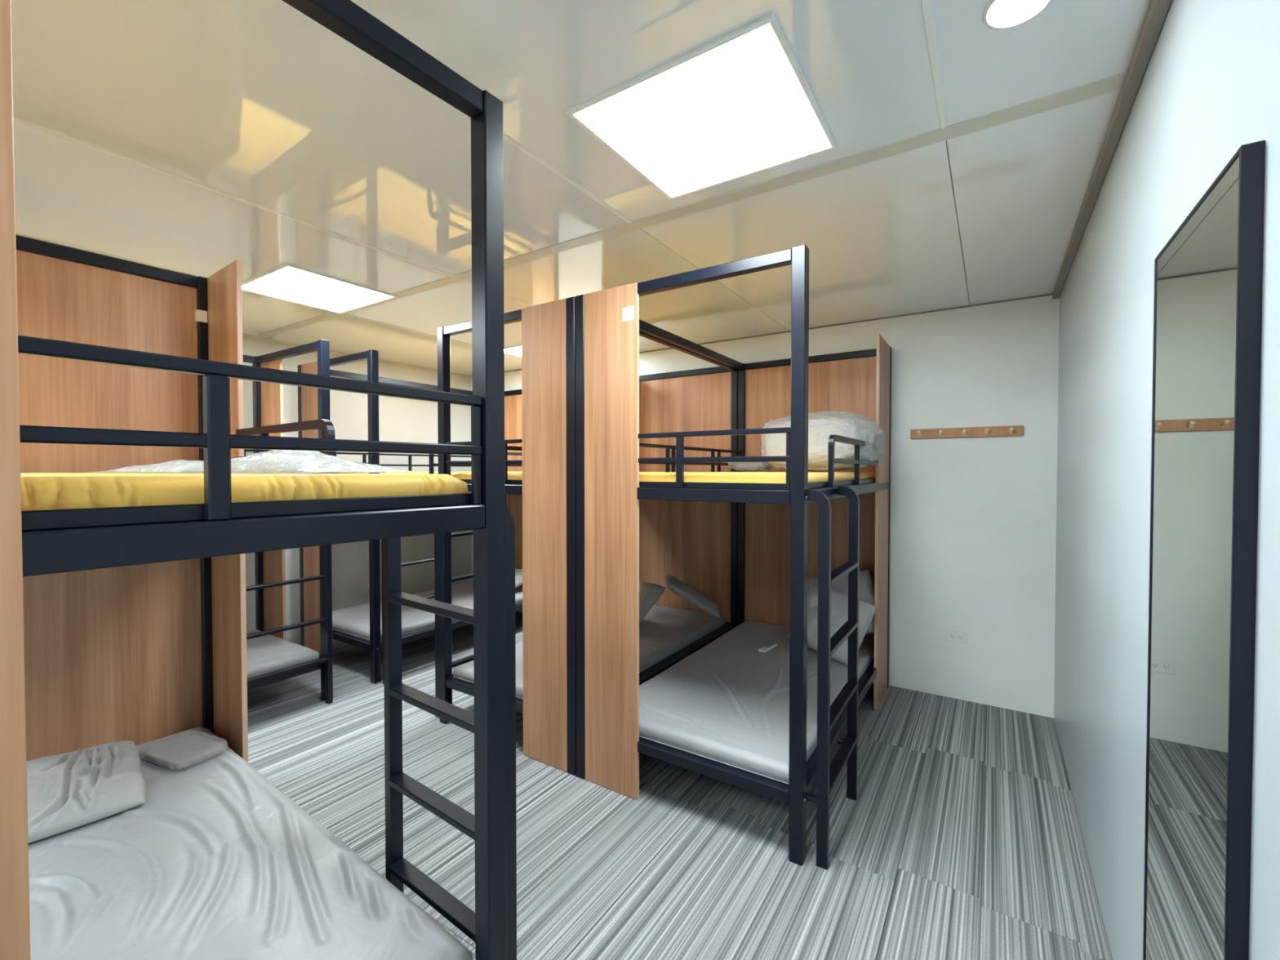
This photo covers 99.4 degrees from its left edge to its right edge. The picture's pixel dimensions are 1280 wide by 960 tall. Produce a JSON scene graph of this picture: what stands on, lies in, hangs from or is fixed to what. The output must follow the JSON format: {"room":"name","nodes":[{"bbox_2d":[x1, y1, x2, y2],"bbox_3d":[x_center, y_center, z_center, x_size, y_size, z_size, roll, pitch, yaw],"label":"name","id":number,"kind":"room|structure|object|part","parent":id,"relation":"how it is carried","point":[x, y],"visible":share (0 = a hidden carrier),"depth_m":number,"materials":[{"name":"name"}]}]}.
{"room":"dormitory","nodes":[
{"label":"dormitory","id":0,"kind":"room"},
{"bbox_2d":[242,337,471,644],"bbox_3d":[-3.541,0.125,3.177,0.100,2.456,6.250,1,1,33],"label":"wall","id":1,"kind":"structure","parent":0,"point":[402,420],"depth_m":4.80,"materials":[{"name":"white paint"}]},
{"bbox_2d":[242,334,471,377],"bbox_3d":[-3.489,-1.046,3.117,0.030,0.012,6.242,1,1,33],"label":"trim","id":2,"kind":"structure","parent":1,"relation":"attached to","point":[243,335],"depth_m":4.60,"materials":[{"name":"grey"}]},
{"bbox_2d":[11,0,1150,376],"bbox_3d":[-1.426,-1.088,1.776,5.150,0.120,6.450,1,1,33],"label":"ceiling","id":3,"kind":"structure","parent":0,"point":[259,102],"depth_m":1.75,"materials":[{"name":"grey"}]},
{"bbox_2d":[15,231,199,276],"bbox_3d":[-3.033,-1.025,1.610,0.018,0.007,4.215,1,1,33],"label":"trim","id":4,"kind":"structure","parent":3,"relation":"attached to","point":[16,232],"depth_m":2.47,"materials":[{"name":"white"}]},
{"bbox_3d":[-3.110,-1.047,2.499,1.097,0.012,2.818,1,1,33],"label":"panel","id":5,"kind":"part","parent":3,"relation":"part of","materials":[{"name":"white"}]},
{"bbox_3d":[-2.188,-1.036,1.899,1.097,0.012,2.818,1,1,33],"label":"panel","id":6,"kind":"part","parent":3,"relation":"part of","materials":[{"name":"white"}]},
{"bbox_2d":[13,116,453,276],"bbox_3d":[-2.112,-1.015,1.010,0.018,0.007,4.215,1,1,33],"label":"trim","id":7,"kind":"structure","parent":3,"relation":"attached to","point":[15,118],"depth_m":1.90,"materials":[{"name":"white"}]},
{"bbox_3d":[-3.621,-1.053,2.833,0.117,0.012,2.818,1,1,33],"label":"panel","id":8,"kind":"part","parent":3,"relation":"part of","materials":[{"name":"white"}]},
{"bbox_2d":[241,262,397,313],"bbox_3d":[-1.791,-1.045,3.012,0.600,0.010,0.580,1,1,33],"label":"recessed light","id":9,"kind":"object","parent":3,"relation":"in","point":[286,282],"visible":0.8,"depth_m":2.97,"materials":[{"name":"white plastic"}]},
{"bbox_3d":[-1.267,-1.025,1.298,1.097,0.012,2.818,1,1,33],"label":"panel","id":10,"kind":"part","parent":3,"relation":"part of","materials":[{"name":"white"}]},
{"bbox_3d":[-2.280,-1.089,4.888,0.117,0.012,1.970,1,1,33],"label":"panel","id":11,"kind":"part","parent":3,"relation":"part of","materials":[{"name":"white"}]},
{"bbox_3d":[-1.770,-1.083,4.555,1.097,0.012,1.970,1,1,33],"label":"panel","id":12,"kind":"part","parent":3,"relation":"part of","materials":[{"name":"white"}]},
{"bbox_3d":[-0.848,-1.073,3.954,1.097,0.012,1.970,1,1,33],"label":"panel","id":13,"kind":"part","parent":3,"relation":"part of","materials":[{"name":"white"}]},
{"bbox_2d":[504,344,521,356],"bbox_3d":[-0.792,-1.072,4.544,0.590,0.010,0.580,1,1,33],"label":"recessed light","id":14,"kind":"object","parent":3,"relation":"in","point":[516,350],"visible":0.09,"depth_m":4.49,"materials":[{"name":"white"}]},
{"bbox_2d":[503,133,631,222],"bbox_3d":[-1.190,-1.004,0.409,0.018,0.007,4.215,1,1,33],"label":"trim","id":15,"kind":"structure","parent":3,"relation":"attached to","point":[506,137],"depth_m":1.83,"materials":[{"name":"white"}]},
{"bbox_3d":[0.073,-1.062,3.354,1.097,0.012,1.970,1,1,33],"label":"panel","id":16,"kind":"part","parent":3,"relation":"part of","materials":[{"name":"white"}]},
{"bbox_3d":[-0.345,-1.015,0.698,1.097,0.012,2.818,1,1,33],"label":"panel","id":17,"kind":"part","parent":3,"relation":"part of","materials":[{"name":"white"}]},
{"bbox_2d":[252,71,1126,338],"bbox_3d":[-0.812,-1.049,2.719,4.950,0.016,0.070,1,1,33],"label":"ceiling beam","id":18,"kind":"structure","parent":3,"relation":"attached to","point":[1113,83],"depth_m":1.81,"materials":[{"name":"grey"}]},
{"bbox_2d":[566,12,837,199],"bbox_3d":[0.200,-1.019,1.580,0.590,0.010,0.575,1,1,33],"label":"recessed light","id":19,"kind":"object","parent":3,"relation":"in","point":[740,104],"visible":1,"depth_m":1.51,"materials":[{"name":"white plastic"}]},
{"bbox_3d":[0.995,-1.051,2.753,1.097,0.012,1.970,1,1,33],"label":"panel","id":20,"kind":"part","parent":3,"relation":"part of","materials":[{"name":"white"}]},
{"bbox_2d":[920,0,947,128],"bbox_3d":[-0.269,-0.993,-0.192,0.018,0.007,4.215,1,1,33],"label":"trim","id":21,"kind":"structure","parent":3,"relation":"attached to","point":[926,7],"depth_m":1.31,"materials":[{"name":"white"}]},
{"bbox_2d":[982,0,1052,30],"bbox_3d":[0.807,-1.014,1.157,0.132,0.006,0.132,1,1,33],"label":"recessed light","id":22,"kind":"object","parent":3,"relation":"in","point":[997,15],"visible":1,"depth_m":1.17,"materials":[{"name":"white plastic"}]},
{"bbox_3d":[1.636,-1.044,2.335,0.427,0.012,1.970,1,1,33],"label":"panel","id":23,"kind":"part","parent":3,"relation":"part of","materials":[{"name":"white"}]},
{"bbox_3d":[0.296,-1.007,0.280,0.427,0.012,2.818,1,1,33],"label":"panel","id":24,"kind":"part","parent":3,"relation":"part of","materials":[{"name":"white"}]},
{"bbox_2d":[247,611,1111,959],"bbox_3d":[-1.426,1.438,1.821,5.150,0.120,6.450,1,1,33],"label":"floor","id":25,"kind":"structure","parent":0,"point":[961,838],"depth_m":2.07,"materials":[{"name":"grey carpet"}]},
{"bbox_2d":[0,0,516,959],"bbox_3d":[-1.336,0.286,1.343,1.875,2.200,1.084,1,1,36],"label":"bunk bed","id":26,"kind":"object","parent":25,"relation":"on","point":[117,624],"visible":0.77,"depth_m":1.22,"materials":[{"name":"black metal"}]},
{"bbox_3d":[-2.090,0.173,1.862,0.018,1.897,0.928,1,1,36],"label":"headboard","id":27,"kind":"part","parent":26,"relation":"part of","materials":[{"name":"brown wood"}]},
{"bbox_3d":[-1.797,0.270,2.256,0.050,2.200,0.050,1,1,36],"label":"post","id":28,"kind":"part","parent":26,"relation":"part of","materials":[{"name":"black metal"}]},
{"bbox_3d":[-0.606,-0.045,0.777,0.024,0.207,0.027,1,1,36],"label":"guard post","id":29,"kind":"part","parent":26,"relation":"part of","materials":[{"name":"black metal"}]},
{"bbox_3d":[-1.638,0.271,2.154,0.323,2.198,0.018,1,1,36],"label":"panel","id":30,"kind":"part","parent":26,"relation":"part of","materials":[{"name":"brown wood"}]},
{"bbox_2d":[20,472,468,511],"bbox_3d":[-1.339,0.029,1.315,1.748,0.090,0.902,1,1,36],"label":"mattress","id":31,"kind":"object","parent":26,"relation":"on","point":[39,491],"visible":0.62,"depth_m":0.84,"materials":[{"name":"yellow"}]},
{"bbox_2d":[97,449,416,473],"bbox_3d":[-0.864,-0.048,1.276,0.580,0.062,0.296,0,1,2],"label":"blanket","id":32,"kind":"object","parent":31,"relation":"on","point":[272,461],"visible":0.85,"depth_m":1.17,"materials":[{"name":"white fabric"}]},
{"bbox_2d":[137,471,385,473],"bbox_3d":[-0.869,-0.039,1.272,0.450,0.045,0.206,0,1,2],"label":"bedding","id":33,"kind":"object","parent":32,"relation":"in","point":[137,472],"depth_m":1.17,"materials":[{"name":"white fabric"}]},
{"bbox_3d":[-0.612,-0.159,0.770,0.020,0.020,0.930,1,1,36],"label":"guard rail","id":34,"kind":"part","parent":26,"relation":"part of","materials":[{"name":"black metal"}]},
{"bbox_2d":[28,726,472,959],"bbox_3d":[-1.344,1.063,1.325,1.748,0.148,0.933,1,1,36],"label":"mattress","id":35,"kind":"object","parent":26,"relation":"on","point":[217,862],"visible":0.69,"depth_m":1.34,"materials":[{"name":"grey fabric"}]},
{"bbox_2d":[26,740,146,843],"bbox_3d":[-1.858,0.932,1.556,0.400,0.125,0.634,1,1,43],"label":"pillow","id":36,"kind":"object","parent":35,"relation":"on","point":[68,791],"visible":0.75,"depth_m":1.63,"materials":[{"name":"grey fabric"}]},
{"bbox_2d":[145,734,222,767],"bbox_3d":[-1.639,0.968,1.952,0.272,0.031,0.182,0,1,23],"label":"pillow","id":37,"kind":"object","parent":35,"relation":"on","point":[185,750],"visible":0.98,"depth_m":1.93,"materials":[{"name":"grey fabric"}]},
{"bbox_3d":[-0.612,-0.056,0.772,0.020,0.020,0.930,1,1,36],"label":"guard rail","id":38,"kind":"part","parent":26,"relation":"part of","materials":[{"name":"black metal"}]},
{"bbox_3d":[-0.615,0.083,0.776,0.040,0.050,0.930,1,1,36],"label":"bed rail","id":39,"kind":"part","parent":26,"relation":"part of","materials":[{"name":"black metal"}]},
{"bbox_3d":[-1.318,-0.062,1.905,0.024,0.200,0.024,1,1,36],"label":"guard post","id":40,"kind":"part","parent":26,"relation":"part of","materials":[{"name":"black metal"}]},
{"bbox_3d":[-1.212,-0.073,1.827,0.743,0.225,0.020,1,1,36],"label":"guard rail","id":41,"kind":"part","parent":26,"relation":"part of","materials":[{"name":"black metal"}]},
{"bbox_3d":[-0.343,-0.052,1.138,0.016,0.207,0.018,1,1,36],"label":"guard post","id":42,"kind":"part","parent":26,"relation":"part of","materials":[{"name":"black metal"}]},
{"bbox_3d":[-0.326,0.289,1.176,0.050,2.200,0.050,1,1,36],"label":"post","id":43,"kind":"part","parent":26,"relation":"part of","materials":[{"name":"black metal"}]},
{"bbox_2d":[243,339,333,704],"bbox_3d":[-2.783,0.261,2.762,0.986,2.200,1.920,1,1,33],"label":"bunk bed","id":44,"kind":"object","parent":25,"relation":"on","point":[269,588],"visible":0.3,"depth_m":3.38,"materials":[{"name":"black metal"}]},
{"bbox_3d":[-2.664,0.242,3.801,0.050,2.200,0.050,1,1,33],"label":"post","id":45,"kind":"part","parent":44,"relation":"part of","materials":[{"name":"black metal"}]},
{"bbox_2d":[246,629,319,678],"bbox_3d":[-2.802,1.077,2.798,0.820,0.066,1.795,1,1,33],"label":"mattress","id":46,"kind":"object","parent":44,"relation":"on","point":[268,653],"visible":0.26,"depth_m":3.26,"materials":[{"name":"grey fabric"}]},
{"bbox_3d":[-2.436,1.137,2.552,0.034,0.045,1.820,1,1,33],"label":"bed rail","id":47,"kind":"part","parent":44,"relation":"part of","materials":[{"name":"black metal"}]},
{"bbox_3d":[-1.927,0.251,3.321,0.050,2.200,0.050,1,1,33],"label":"post","id":48,"kind":"part","parent":44,"relation":"part of","materials":[{"name":"black metal"}]},
{"bbox_2d":[297,349,522,684],"bbox_3d":[-1.633,0.229,4.567,1.060,2.200,1.820,1,1,33],"label":"bunk bed","id":49,"kind":"object","parent":25,"relation":"on","point":[307,396],"visible":0.33,"depth_m":3.99,"materials":[{"name":"black metal"}]},
{"bbox_3d":[-2.540,0.237,4.102,0.050,2.200,0.050,1,1,33],"label":"post","id":50,"kind":"part","parent":49,"relation":"part of","materials":[{"name":"black metal"}]},
{"bbox_3d":[-2.151,1.114,3.862,0.880,0.045,0.034,1,1,33],"label":"bed rail","id":51,"kind":"part","parent":49,"relation":"part of","materials":[{"name":"black metal"}]},
{"bbox_3d":[-2.283,-0.109,4.495,0.019,0.202,0.024,1,1,33],"label":"guard post","id":52,"kind":"part","parent":49,"relation":"part of","materials":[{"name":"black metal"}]},
{"bbox_3d":[-1.761,0.246,3.594,0.050,2.200,0.050,1,1,33],"label":"post","id":53,"kind":"part","parent":49,"relation":"part of","materials":[{"name":"black metal"}]},
{"bbox_3d":[-2.059,-0.223,4.837,0.016,0.016,1.720,1,1,33],"label":"guard rail","id":54,"kind":"part","parent":49,"relation":"part of","materials":[{"name":"black metal"}]},
{"bbox_3d":[-2.054,-0.115,4.847,0.019,0.202,0.024,1,1,33],"label":"guard post","id":55,"kind":"part","parent":49,"relation":"part of","materials":[{"name":"black metal"}]},
{"bbox_3d":[-2.059,-0.130,4.838,0.016,0.016,1.720,1,1,33],"label":"guard rail","id":56,"kind":"part","parent":49,"relation":"part of","materials":[{"name":"black metal"}]},
{"bbox_2d":[332,582,522,641],"bbox_3d":[-1.666,1.045,4.600,0.865,0.066,1.705,1,1,33],"label":"mattress","id":57,"kind":"object","parent":49,"relation":"on","point":[354,620],"visible":0.33,"depth_m":4.09,"materials":[{"name":"grey fabric"}]},
{"bbox_2d":[468,568,522,587],"bbox_3d":[-1.280,0.908,5.067,0.576,0.145,0.354,1,1,33],"label":"pillow","id":58,"kind":"object","parent":57,"relation":"on","point":[518,572],"visible":0.12,"depth_m":4.95,"materials":[{"name":"grey fabric"}]},
{"bbox_2d":[346,471,519,476],"bbox_3d":[-1.674,-0.027,4.571,0.862,0.086,1.670,1,1,33],"label":"mattress","id":59,"kind":"object","parent":49,"relation":"on","point":[452,473],"visible":0.19,"depth_m":3.93,"materials":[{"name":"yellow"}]},
{"bbox_3d":[-1.276,1.105,4.350,0.034,0.045,1.720,1,1,33],"label":"bed rail","id":60,"kind":"part","parent":49,"relation":"part of","materials":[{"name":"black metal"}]},
{"bbox_3d":[-1.239,-0.118,4.379,0.020,0.225,1.053,1,1,33],"label":"guard rail","id":61,"kind":"part","parent":49,"relation":"part of","materials":[{"name":"black metal"}]},
{"bbox_3d":[-1.232,-0.120,4.390,0.020,0.020,1.027,1,1,33],"label":"guard rail","id":62,"kind":"part","parent":49,"relation":"part of","materials":[{"name":"black metal"}]},
{"bbox_3d":[-1.181,0.112,5.332,0.878,1.897,0.018,1,1,33],"label":"headboard","id":63,"kind":"part","parent":49,"relation":"part of","materials":[{"name":"brown wood"}]},
{"bbox_2d":[434,296,737,775],"bbox_3d":[-0.220,0.246,3.574,1.063,2.200,1.920,1,1,33],"label":"bunk bed","id":64,"kind":"object","parent":25,"relation":"on","point":[694,543],"visible":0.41,"depth_m":2.70,"materials":[{"name":"black metal"}]},
{"bbox_3d":[-1.088,0.256,3.024,0.050,2.200,0.050,1,1,33],"label":"post","id":65,"kind":"part","parent":64,"relation":"part of","materials":[{"name":"black metal"}]},
{"bbox_3d":[-1.060,-0.085,2.994,0.018,0.207,0.016,1,1,33],"label":"guard post","id":66,"kind":"part","parent":64,"relation":"part of","materials":[{"name":"black metal"}]},
{"bbox_3d":[-0.700,-0.194,2.757,0.883,0.020,0.020,1,1,33],"label":"guard rail","id":67,"kind":"part","parent":64,"relation":"part of","materials":[{"name":"black metal"}]},
{"bbox_3d":[-0.700,-0.091,2.759,0.883,0.020,0.020,1,1,33],"label":"guard rail","id":68,"kind":"part","parent":64,"relation":"part of","materials":[{"name":"black metal"}]},
{"bbox_3d":[-0.698,1.133,2.783,0.883,0.045,0.034,1,1,33],"label":"bed rail","id":69,"kind":"part","parent":64,"relation":"part of","materials":[{"name":"black metal"}]},
{"bbox_3d":[-0.698,0.048,2.764,0.883,0.050,0.040,1,1,33],"label":"bed rail","id":70,"kind":"part","parent":64,"relation":"part of","materials":[{"name":"black metal"}]},
{"bbox_3d":[-0.688,-0.081,2.749,0.027,0.207,0.024,1,1,33],"label":"guard post","id":71,"kind":"part","parent":64,"relation":"part of","materials":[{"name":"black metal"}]},
{"bbox_3d":[-0.567,-0.110,3.826,0.020,0.020,1.027,1,1,33],"label":"guard rail","id":72,"kind":"part","parent":64,"relation":"part of","materials":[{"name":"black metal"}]},
{"bbox_3d":[-0.574,-0.108,3.815,0.020,0.225,1.053,1,1,33],"label":"guard rail","id":73,"kind":"part","parent":64,"relation":"part of","materials":[{"name":"black metal"}]},
{"bbox_2d":[453,471,652,479],"bbox_3d":[-0.207,-0.009,3.539,0.842,0.086,1.778,1,1,33],"label":"mattress","id":74,"kind":"object","parent":64,"relation":"on","point":[511,476],"visible":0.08,"depth_m":2.94,"materials":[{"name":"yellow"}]},
{"bbox_3d":[-0.306,0.265,2.515,0.050,2.200,0.050,1,1,33],"label":"post","id":75,"kind":"part","parent":64,"relation":"part of","materials":[{"name":"black metal"}]},
{"bbox_2d":[453,604,725,699],"bbox_3d":[-0.200,1.063,3.571,0.845,0.068,1.808,1,1,33],"label":"mattress","id":76,"kind":"object","parent":64,"relation":"on","point":[664,631],"visible":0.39,"depth_m":3.63,"materials":[{"name":"grey fabric"}]},
{"bbox_2d":[639,582,666,622],"bbox_3d":[-0.064,0.873,3.795,0.330,0.313,0.456,-1,1,-33],"label":"pillow","id":77,"kind":"object","parent":76,"relation":"on","point":[650,593],"visible":0.33,"depth_m":3.66,"materials":[{"name":"grey fabric"}]},
{"bbox_2d":[666,575,719,617],"bbox_3d":[0.376,0.831,3.902,0.377,0.254,0.327,0,1,3],"label":"pillow","id":78,"kind":"object","parent":76,"relation":"on","point":[695,597],"visible":1,"depth_m":3.77,"materials":[{"name":"grey fabric"}]},
{"bbox_3d":[0.202,-0.087,3.281,0.019,0.202,0.024,1,1,33],"label":"guard post","id":79,"kind":"part","parent":64,"relation":"part of","materials":[{"name":"black metal"}]},
{"bbox_3d":[0.326,0.129,4.337,0.881,1.897,0.018,1,1,33],"label":"headboard","id":80,"kind":"part","parent":64,"relation":"part of","materials":[{"name":"brown wood"}]},
{"bbox_3d":[0.207,-0.196,3.288,0.016,0.016,1.820,1,1,33],"label":"guard rail","id":81,"kind":"part","parent":64,"relation":"part of","materials":[{"name":"black metal"}]},
{"bbox_3d":[0.206,1.124,3.312,0.034,0.045,1.820,1,1,33],"label":"bed rail","id":82,"kind":"part","parent":64,"relation":"part of","materials":[{"name":"black metal"}]},
{"bbox_3d":[0.557,-0.097,3.826,0.019,0.202,0.024,1,1,33],"label":"guard post","id":83,"kind":"part","parent":64,"relation":"part of","materials":[{"name":"black metal"}]},
{"bbox_3d":[0.715,0.237,4.081,0.050,2.200,0.050,1,1,33],"label":"post","id":84,"kind":"part","parent":64,"relation":"part of","materials":[{"name":"black metal"}]},
{"bbox_2d":[575,244,892,870],"bbox_3d":[0.699,0.257,2.976,1.120,2.200,1.920,1,1,33],"label":"bunk bed","id":85,"kind":"object","parent":25,"relation":"on","point":[793,531],"visible":0.9,"depth_m":2.36,"materials":[{"name":"black metal"}]},
{"bbox_3d":[-0.260,0.266,2.485,0.050,2.200,0.050,1,1,33],"label":"post","id":86,"kind":"part","parent":85,"relation":"part of","materials":[{"name":"black metal"}]},
{"bbox_3d":[0.160,-0.085,3.130,0.019,0.202,0.024,1,1,33],"label":"guard post","id":87,"kind":"part","parent":85,"relation":"part of","materials":[{"name":"black metal"}]},
{"bbox_3d":[0.162,-0.071,2.195,0.027,0.207,0.024,1,1,33],"label":"guard post","id":88,"kind":"part","parent":85,"relation":"part of","materials":[{"name":"black metal"}]},
{"bbox_3d":[0.248,-0.102,3.263,0.016,0.016,1.820,1,1,33],"label":"guard rail","id":89,"kind":"part","parent":85,"relation":"part of","materials":[{"name":"black metal"}]},
{"bbox_3d":[0.248,-0.195,3.261,0.016,0.016,1.820,1,1,33],"label":"guard rail","id":90,"kind":"part","parent":85,"relation":"part of","materials":[{"name":"black metal"}]},
{"bbox_3d":[0.249,1.124,3.284,0.034,0.045,1.820,1,1,33],"label":"bed rail","id":91,"kind":"part","parent":85,"relation":"part of","materials":[{"name":"black metal"}]},
{"bbox_3d":[0.488,-0.094,3.632,0.019,0.202,0.024,1,1,33],"label":"guard post","id":92,"kind":"part","parent":85,"relation":"part of","materials":[{"name":"black metal"}]},
{"bbox_3d":[0.153,1.143,2.228,0.940,0.045,0.034,1,1,33],"label":"bed rail","id":93,"kind":"part","parent":85,"relation":"part of","materials":[{"name":"black metal"}]},
{"bbox_3d":[0.153,0.058,2.209,0.940,0.050,0.040,1,1,33],"label":"bed rail","id":94,"kind":"part","parent":85,"relation":"part of","materials":[{"name":"black metal"}]},
{"bbox_3d":[0.152,-0.081,2.204,0.940,0.020,0.020,1,1,33],"label":"guard rail","id":95,"kind":"part","parent":85,"relation":"part of","materials":[{"name":"black metal"}]},
{"bbox_3d":[0.152,-0.184,2.202,0.940,0.020,0.020,1,1,33],"label":"guard rail","id":96,"kind":"part","parent":85,"relation":"part of","materials":[{"name":"black metal"}]},
{"bbox_3d":[0.761,0.238,4.051,0.050,2.200,0.050,1,1,33],"label":"post","id":97,"kind":"part","parent":85,"relation":"part of","materials":[{"name":"black metal"}]},
{"bbox_2d":[639,620,874,784],"bbox_3d":[0.671,1.066,3.003,0.910,0.082,1.808,1,1,33],"label":"mattress","id":98,"kind":"object","parent":85,"relation":"on","point":[726,701],"visible":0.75,"depth_m":2.60,"materials":[{"name":"grey fabric"}]},
{"bbox_2d":[758,642,777,653],"bbox_3d":[0.783,1.025,3.316,0.048,0.020,0.170,1,1,41],"label":"remote","id":99,"kind":"object","parent":98,"relation":"on","point":[771,646],"visible":1,"depth_m":3.29,"materials":[{"name":"white plastic"}]},
{"bbox_2d":[787,582,876,665],"bbox_3d":[1.128,0.840,3.204,0.272,0.394,0.441,-1,1,-42],"label":"pillow","id":100,"kind":"object","parent":98,"relation":"on","point":[839,601],"visible":0.46,"depth_m":3.13,"materials":[{"name":"grey fabric"}]},
{"bbox_2d":[807,569,879,634],"bbox_3d":[1.235,0.781,3.403,0.520,0.452,0.204,1,1,32],"label":"pillow","id":101,"kind":"object","parent":98,"relation":"on","point":[866,593],"visible":0.15,"depth_m":3.32,"materials":[{"name":"grey fabric"}]},
{"bbox_2d":[639,471,875,483],"bbox_3d":[0.660,0.000,2.974,0.912,0.088,1.778,1,1,33],"label":"mattress","id":102,"kind":"object","parent":85,"relation":"on","point":[689,477],"visible":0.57,"depth_m":2.21,"materials":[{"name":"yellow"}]},
{"bbox_2d":[733,462,771,471],"bbox_3d":[0.725,-0.104,3.473,0.340,0.096,0.266,0,1,18],"label":"plastic bag","id":103,"kind":"object","parent":102,"relation":"on","point":[742,466],"visible":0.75,"depth_m":3.39,"materials":[{"name":"white plastic"}]},
{"bbox_2d":[760,410,884,471],"bbox_3d":[1.042,-0.218,3.138,0.662,0.337,0.591,1,1,43],"label":"pillow","id":104,"kind":"object","parent":102,"relation":"on","point":[822,424],"visible":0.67,"depth_m":2.88,"materials":[{"name":"white fabric"}]},
{"bbox_2d":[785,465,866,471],"bbox_3d":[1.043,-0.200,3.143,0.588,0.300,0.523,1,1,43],"label":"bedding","id":105,"kind":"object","parent":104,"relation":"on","point":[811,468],"depth_m":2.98,"materials":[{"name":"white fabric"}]},
{"bbox_3d":[0.536,-0.066,1.953,0.018,0.207,0.016,1,1,33],"label":"guard post","id":106,"kind":"part","parent":85,"relation":"part of","materials":[{"name":"black metal"}]},
{"bbox_3d":[0.569,0.275,1.944,0.050,2.200,0.050,1,1,33],"label":"post","id":107,"kind":"part","parent":85,"relation":"part of","materials":[{"name":"black metal"}]},
{"bbox_3d":[1.178,0.139,3.782,0.938,1.897,0.018,1,1,33],"label":"headboard","id":108,"kind":"part","parent":85,"relation":"part of","materials":[{"name":"brown wood"}]},
{"bbox_3d":[1.081,1.134,2.742,0.034,0.045,1.820,1,1,33],"label":"bed rail","id":109,"kind":"part","parent":85,"relation":"part of","materials":[{"name":"black metal"}]},
{"bbox_3d":[1.091,-0.089,2.729,0.020,0.225,1.053,1,1,33],"label":"guard rail","id":110,"kind":"part","parent":85,"relation":"part of","materials":[{"name":"black metal"}]},
{"bbox_3d":[1.081,0.049,2.722,0.040,0.050,1.820,1,1,33],"label":"bed rail","id":111,"kind":"part","parent":85,"relation":"part of","materials":[{"name":"black metal"}]},
{"bbox_3d":[1.098,-0.091,2.740,0.020,0.020,1.027,1,1,33],"label":"guard rail","id":112,"kind":"part","parent":85,"relation":"part of","materials":[{"name":"black metal"}]},
{"bbox_3d":[1.095,-0.077,2.735,0.024,0.200,0.024,1,1,33],"label":"guard post","id":113,"kind":"part","parent":85,"relation":"part of","materials":[{"name":"black metal"}]},
{"bbox_3d":[1.485,0.250,3.327,0.018,2.198,0.368,1,1,33],"label":"panel","id":114,"kind":"part","parent":85,"relation":"part of","materials":[{"name":"brown wood"}]},
{"bbox_3d":[1.590,0.247,3.510,0.050,2.200,0.050,1,1,33],"label":"post","id":115,"kind":"part","parent":85,"relation":"part of","materials":[{"name":"black metal"}]},
{"bbox_2d":[471,295,1059,718],"bbox_3d":[0.308,0.103,4.457,5.150,2.456,0.100,1,1,33],"label":"wall","id":116,"kind":"structure","parent":0,"point":[973,520],"depth_m":3.29,"materials":[{"name":"white paint"}]},
{"bbox_2d":[471,293,1052,377],"bbox_3d":[0.265,-1.071,4.400,4.918,0.008,0.008,1,1,33],"label":"trim","id":117,"kind":"structure","parent":116,"relation":"attached to","point":[1046,295],"depth_m":3.55,"materials":[{"name":"grey"}]},
{"bbox_2d":[946,628,967,643],"bbox_3d":[1.948,0.961,3.337,0.116,0.072,0.010,1,1,33],"label":"wall socket","id":118,"kind":"object","parent":116,"relation":"attached to","point":[952,635],"visible":1,"depth_m":3.33,"materials":[{"name":"white plastic"}]},
{"bbox_2d":[949,632,955,638],"bbox_3d":[1.928,0.961,3.346,0.034,0.034,0.002,1,1,33],"label":"outlet","id":119,"kind":"object","parent":118,"relation":"attached to","point":[952,635],"depth_m":3.35,"materials":[{"name":"grey plastic"}]},
{"bbox_2d":[957,634,964,639],"bbox_3d":[1.964,0.961,3.323,0.034,0.034,0.002,1,1,33],"label":"outlet","id":120,"kind":"object","parent":118,"relation":"attached to","point":[959,636],"depth_m":3.32,"materials":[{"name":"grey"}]},
{"bbox_2d":[910,425,1023,439],"bbox_3d":[1.958,-0.288,3.277,0.588,0.060,0.062,1,1,33],"label":"peg rail","id":121,"kind":"object","parent":116,"relation":"attached to","point":[1013,430],"visible":1,"depth_m":3.27,"materials":[{"name":"brown wood"}]},
{"bbox_2d":[1053,0,1279,959],"bbox_3d":[0.689,0.175,0.419,0.100,2.456,6.250,1,1,33],"label":"wall","id":122,"kind":"structure","parent":0,"point":[1209,88],"depth_m":1.36,"materials":[{"name":"white paint"}]},
{"bbox_2d":[1052,0,1173,298],"bbox_3d":[0.634,-0.989,0.435,0.032,0.030,6.250,1,1,33],"label":"trim","id":123,"kind":"structure","parent":122,"relation":"attached to","point":[1157,11],"depth_m":1.48,"materials":[{"name":"grey paint"}]},
{"bbox_2d":[1142,139,1265,959],"bbox_3d":[0.956,0.357,0.944,0.022,1.632,0.475,1,1,33],"label":"wall mirror","id":124,"kind":"object","parent":122,"relation":"attached to","point":[1208,276],"visible":1,"depth_m":0.85,"materials":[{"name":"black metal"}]}
]}

